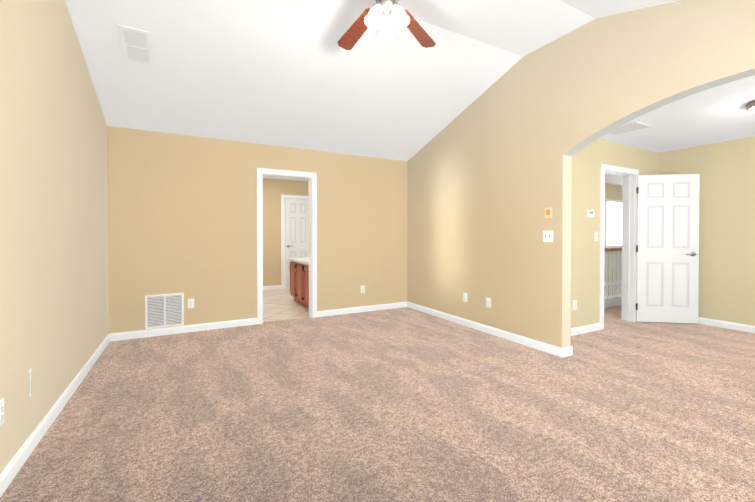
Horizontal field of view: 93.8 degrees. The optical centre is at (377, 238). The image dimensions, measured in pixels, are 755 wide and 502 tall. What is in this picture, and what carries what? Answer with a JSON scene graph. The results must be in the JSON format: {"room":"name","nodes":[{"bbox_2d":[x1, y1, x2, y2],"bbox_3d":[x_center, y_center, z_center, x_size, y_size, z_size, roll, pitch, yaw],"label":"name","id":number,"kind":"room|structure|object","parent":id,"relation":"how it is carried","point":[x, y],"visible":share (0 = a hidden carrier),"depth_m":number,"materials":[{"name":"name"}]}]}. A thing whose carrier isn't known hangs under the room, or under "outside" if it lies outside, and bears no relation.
{"room":"empty bedroom","nodes":[
{"label":"empty bedroom","id":0,"kind":"room"},
{"bbox_2d":[0,0,108,473],"bbox_3d":[-1.825,-0.437,1.593,0.140,3.270,5.680,0,1,-29],"label":"wall","id":1,"kind":"structure","parent":0,"point":[54,323],"depth_m":2.23,"materials":[{"name":"paint"}]},
{"bbox_2d":[0,398,3,425],"bbox_3d":[-1.769,0.823,1.659,0.009,0.117,0.072,0,1,-29],"label":"electrical outlet","id":2,"kind":"object","parent":1,"relation":"attached to","point":[1,411],"visible":1,"depth_m":1.67,"materials":[{"name":"white plastic"}]},
{"bbox_2d":[28,369,30,396],"bbox_3d":[-1.942,0.810,1.975,0.008,0.158,0.016,0,1,-29],"label":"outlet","id":3,"kind":"object","parent":1,"relation":"attached to","point":[29,370],"visible":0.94,"depth_m":1.98,"materials":[{"name":"white plastic"}]},
{"bbox_2d":[0,333,111,496],"bbox_3d":[-1.757,1.154,1.647,0.014,0.088,5.400,0,1,-29],"label":"baseboard","id":4,"kind":"structure","parent":1,"relation":"attached to","point":[10,471],"depth_m":2.14,"materials":[{"name":"white wood"}]},
{"bbox_2d":[107,126,406,333],"bbox_3d":[-1.310,-0.107,5.030,4.325,2.540,0.140,0,1,-29],"label":"wall","id":5,"kind":"structure","parent":0,"point":[182,213],"depth_m":4.57,"materials":[{"name":"paint"}]},
{"bbox_2d":[145,293,183,328],"bbox_3d":[-2.567,0.876,4.270,0.400,0.400,0.012,0,1,-29],"label":"air vent","id":6,"kind":"object","parent":5,"relation":"in","point":[163,310],"visible":1,"depth_m":4.26,"materials":[{"name":"white plastic"}]},
{"bbox_2d":[112,318,257,340],"bbox_3d":[-2.324,1.126,4.404,1.593,0.088,0.014,0,1,-29],"label":"baseboard","id":7,"kind":"structure","parent":5,"relation":"attached to","point":[251,321],"depth_m":4.35,"materials":[{"name":"white wood"}]},
{"bbox_2d":[188,299,193,307],"bbox_3d":[-2.322,0.815,4.404,0.072,0.117,0.009,0,1,-29],"label":"electrical outlet","id":8,"kind":"object","parent":5,"relation":"attached to","point":[190,303],"visible":1,"depth_m":4.40,"materials":[{"name":"white plastic"}]},
{"bbox_2d":[257,168,316,323],"bbox_3d":[-1.295,0.107,5.041,0.834,2.112,0.176,0,1,-29],"label":"door frame","id":9,"kind":"structure","parent":5,"relation":"attached to","point":[311,177],"depth_m":5.08,"materials":[{"name":"white wood"}]},
{"bbox_2d":[317,302,407,316],"bbox_3d":[-0.205,1.114,5.556,1.563,0.088,0.014,0,1,-29],"label":"baseboard","id":10,"kind":"structure","parent":5,"relation":"attached to","point":[323,313],"depth_m":5.52,"materials":[{"name":"white wood"}]},
{"bbox_2d":[361,285,364,292],"bbox_3d":[-0.231,0.803,5.541,0.072,0.117,0.009,0,1,-29],"label":"electrical outlet","id":11,"kind":"object","parent":5,"relation":"attached to","point":[363,289],"visible":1,"depth_m":5.54,"materials":[{"name":"white plastic"}]},
{"bbox_2d":[263,178,307,285],"bbox_3d":[-1.794,-0.072,6.532,3.000,2.440,2.960,0,1,-29],"label":"wall","id":12,"kind":"structure","parent":0,"point":[274,190],"depth_m":7.79,"materials":[{"name":"paint"}]},
{"bbox_2d":[263,285,280,289],"bbox_3d":[-2.883,1.094,7.469,1.688,0.088,0.014,0,1,-29],"label":"baseboard","id":13,"kind":"structure","parent":12,"relation":"attached to","point":[275,286],"depth_m":7.77,"materials":[{"name":"white wood"}]},
{"bbox_2d":[281,194,308,288],"bbox_3d":[-1.834,0.081,8.106,0.774,2.102,0.157,0,1,-29],"label":"door frame","id":14,"kind":"structure","parent":12,"relation":"attached to","point":[283,197],"depth_m":7.87,"materials":[{"name":"white wood"}]},
{"bbox_2d":[285,199,308,287],"bbox_3d":[-1.811,0.116,8.090,0.612,2.008,0.141,0,1,-29],"label":"bathroom door","id":15,"kind":"structure","parent":12,"relation":"in","point":[296,228],"depth_m":8.04,"materials":[{"name":"white wood"}]},
{"bbox_2d":[263,288,308,321],"bbox_3d":[-1.777,1.178,6.514,3.000,0.060,3.030,0,1,-29],"label":"floor","id":16,"kind":"structure","parent":0,"point":[280,304],"depth_m":5.88,"materials":[{"name":"beige tile"}]},
{"bbox_2d":[293,261,300,303],"bbox_3d":[-1.062,0.782,6.085,0.580,0.740,0.426,0,1,-29],"label":"base cabinet","id":17,"kind":"object","parent":16,"relation":"on","point":[299,279],"depth_m":6.09,"materials":[{"name":"brown wood"}]},
{"bbox_2d":[289,257,308,295],"bbox_3d":[-1.271,0.778,6.468,0.580,0.740,0.447,0,1,-29],"label":"base cabinet","id":18,"kind":"object","parent":16,"relation":"on","point":[306,258],"depth_m":6.38,"materials":[{"name":"brown wood"}]},
{"bbox_2d":[301,261,308,308],"bbox_3d":[-0.854,0.786,5.701,0.580,0.740,0.447,0,1,-29],"label":"base cabinet","id":19,"kind":"object","parent":16,"relation":"on","point":[304,264],"depth_m":5.70,"materials":[{"name":"brown wood"}]},
{"bbox_2d":[0,284,754,501],"bbox_3d":[3.381,1.200,4.402,11.955,0.060,5.610,0,1,-29],"label":"floor carpet","id":20,"kind":"object","parent":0,"point":[405,404],"visible":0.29,"depth_m":2.33,"materials":[{"name":"beige carpet"}]},
{"bbox_2d":[604,247,621,307],"bbox_3d":[5.604,0.604,6.908,5.051,1.080,0.120,0,1,-29],"label":"stair railing","id":21,"kind":"object","parent":20,"relation":"on","point":[610,300],"visible":0.1,"depth_m":6.02,"materials":[{"name":"white wood"}]},
{"bbox_2d":[65,0,754,185],"bbox_3d":[2.658,-1.749,5.703,11.955,0.970,8.640,0,1,-29],"label":"ceiling","id":22,"kind":"structure","parent":0,"point":[288,73],"depth_m":3.58,"materials":[{"name":"paint"}]},
{"bbox_2d":[118,24,152,65],"bbox_3d":[-2.081,-1.656,3.056,0.215,0.132,0.385,0,1,-29],"label":"ceiling vent","id":23,"kind":"object","parent":22,"relation":"in","point":[136,44],"visible":1,"depth_m":3.04,"materials":[{"name":"white plastic"}]},
{"bbox_2d":[337,0,435,49],"bbox_3d":[0.036,-1.742,2.607,1.269,0.480,1.250,0,1,-29],"label":"ceiling fan","id":24,"kind":"object","parent":22,"relation":"hanging from","point":[371,18],"visible":1,"depth_m":2.66,"materials":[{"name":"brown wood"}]},
{"bbox_2d":[607,121,652,135],"bbox_3d":[2.803,-1.241,4.011,0.360,0.010,0.400,0,1,-29],"label":"ceiling vent","id":25,"kind":"object","parent":22,"relation":"in","point":[629,127],"visible":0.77,"depth_m":3.96,"materials":[{"name":"white plastic"}]},
{"bbox_2d":[746,100,754,111],"bbox_3d":[3.557,-1.208,3.169,0.350,0.061,0.350,0,1,-29],"label":"flush-mount light","id":26,"kind":"object","parent":22,"relation":"attached to","point":[750,106],"visible":1,"depth_m":3.23,"materials":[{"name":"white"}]},
{"bbox_2d":[407,0,754,347],"bbox_3d":[1.851,-0.457,3.592,0.140,3.270,5.400,0,1,-29],"label":"wall","id":27,"kind":"structure","parent":0,"point":[489,175],"depth_m":3.73,"materials":[{"name":"paint"}]},
{"bbox_2d":[463,293,466,301],"bbox_3d":[1.167,0.791,4.707,0.009,0.117,0.072,0,1,-29],"label":"electrical outlet","id":28,"kind":"object","parent":27,"relation":"attached to","point":[464,297],"visible":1,"depth_m":4.71,"materials":[{"name":"white plastic"}]},
{"bbox_2d":[408,302,567,357],"bbox_3d":[1.162,1.122,4.717,0.014,0.088,2.794,0,1,-29],"label":"baseboard","id":29,"kind":"structure","parent":27,"relation":"attached to","point":[561,352],"depth_m":4.20,"materials":[{"name":"white wood"}]},
{"bbox_2d":[486,298,490,307],"bbox_3d":[1.363,0.795,4.347,0.009,0.117,0.072,0,1,-29],"label":"electrical outlet","id":30,"kind":"object","parent":27,"relation":"attached to","point":[488,302],"visible":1,"depth_m":4.34,"materials":[{"name":"white plastic"}]},
{"bbox_2d":[543,231,552,241],"bbox_3d":[1.742,-0.018,3.629,0.021,0.117,0.118,0,1,-29],"label":"bedroom light switch","id":31,"kind":"object","parent":27,"relation":"attached to","point":[547,236],"visible":1,"depth_m":3.63,"materials":[{"name":"white plastic"}]},
{"bbox_2d":[545,207,551,217],"bbox_3d":[1.749,-0.258,3.624,0.011,0.110,0.080,0,1,-29],"label":"plate","id":32,"kind":"object","parent":27,"relation":"attached to","point":[548,212],"visible":1,"depth_m":3.62,"materials":[{"name":"beige plastic"}]},
{"bbox_2d":[568,346,572,355],"bbox_3d":[1.870,1.132,3.736,0.014,0.088,0.394,0,1,-29],"label":"baseboard","id":33,"kind":"structure","parent":27,"relation":"attached to","point":[570,349],"depth_m":3.55,"materials":[{"name":"white wood"}]},
{"bbox_2d":[604,184,621,281],"bbox_3d":[4.032,-0.074,7.719,7.630,2.420,0.140,0,1,-29],"label":"wall","id":34,"kind":"structure","parent":0,"point":[613,192],"depth_m":8.54,"materials":[{"name":"paint"}]},
{"bbox_2d":[605,199,621,247],"bbox_3d":[5.776,-0.348,8.622,0.900,1.150,0.095,0,1,-29],"label":"window","id":35,"kind":"structure","parent":34,"relation":"in","point":[610,223],"depth_m":8.61,"materials":[{"name":"white glass"}]},
{"bbox_2d":[571,139,659,327],"bbox_3d":[5.073,-0.080,5.804,7.630,2.470,0.140,0,1,-29],"label":"wall","id":36,"kind":"structure","parent":0,"point":[589,160],"depth_m":4.40,"materials":[{"name":"paint"}]},
{"bbox_2d":[573,300,576,309],"bbox_3d":[2.385,0.806,4.266,0.072,0.117,0.009,0,1,-29],"label":"outlet","id":37,"kind":"object","parent":36,"relation":"attached to","point":[574,304],"visible":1,"depth_m":4.26,"materials":[{"name":"white plastic"}]},
{"bbox_2d":[571,323,600,335],"bbox_3d":[2.303,1.127,4.222,1.238,0.088,0.014,0,1,-29],"label":"baseboard","id":38,"kind":"structure","parent":36,"relation":"attached to","point":[597,326],"depth_m":4.36,"materials":[{"name":"white wood"}]},
{"bbox_2d":[587,210,593,216],"bbox_3d":[2.649,-0.305,4.388,0.120,0.090,0.026,0,1,-29],"label":"thermostat","id":39,"kind":"object","parent":36,"relation":"attached to","point":[590,213],"visible":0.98,"depth_m":4.37,"materials":[{"name":"white plastic"}]},
{"bbox_2d":[600,164,638,329],"bbox_3d":[3.198,0.110,4.786,0.884,2.112,0.176,0,1,-29],"label":"door frame","id":40,"kind":"structure","parent":36,"relation":"attached to","point":[629,227],"depth_m":4.92,"materials":[{"name":"white wood"}]},
{"bbox_2d":[636,174,699,323],"bbox_3d":[3.955,0.144,4.830,0.638,2.018,0.487,0,1,-29],"label":"room door","id":41,"kind":"structure","parent":36,"relation":"in","point":[667,265],"depth_m":4.82,"materials":[{"name":"white wood"}]},
{"bbox_2d":[659,136,754,325],"bbox_3d":[4.981,-0.060,3.870,0.140,2.470,3.170,0,1,-29],"label":"wall","id":42,"kind":"structure","parent":0,"point":[725,170],"depth_m":4.59,"materials":[{"name":"paint"}]},
{"bbox_2d":[698,317,754,332],"bbox_3d":[4.880,1.131,3.906,0.014,0.088,3.030,0,1,-29],"label":"baseboard","id":43,"kind":"structure","parent":42,"relation":"attached to","point":[717,323],"depth_m":4.56,"materials":[{"name":"white wood"}]}
]}

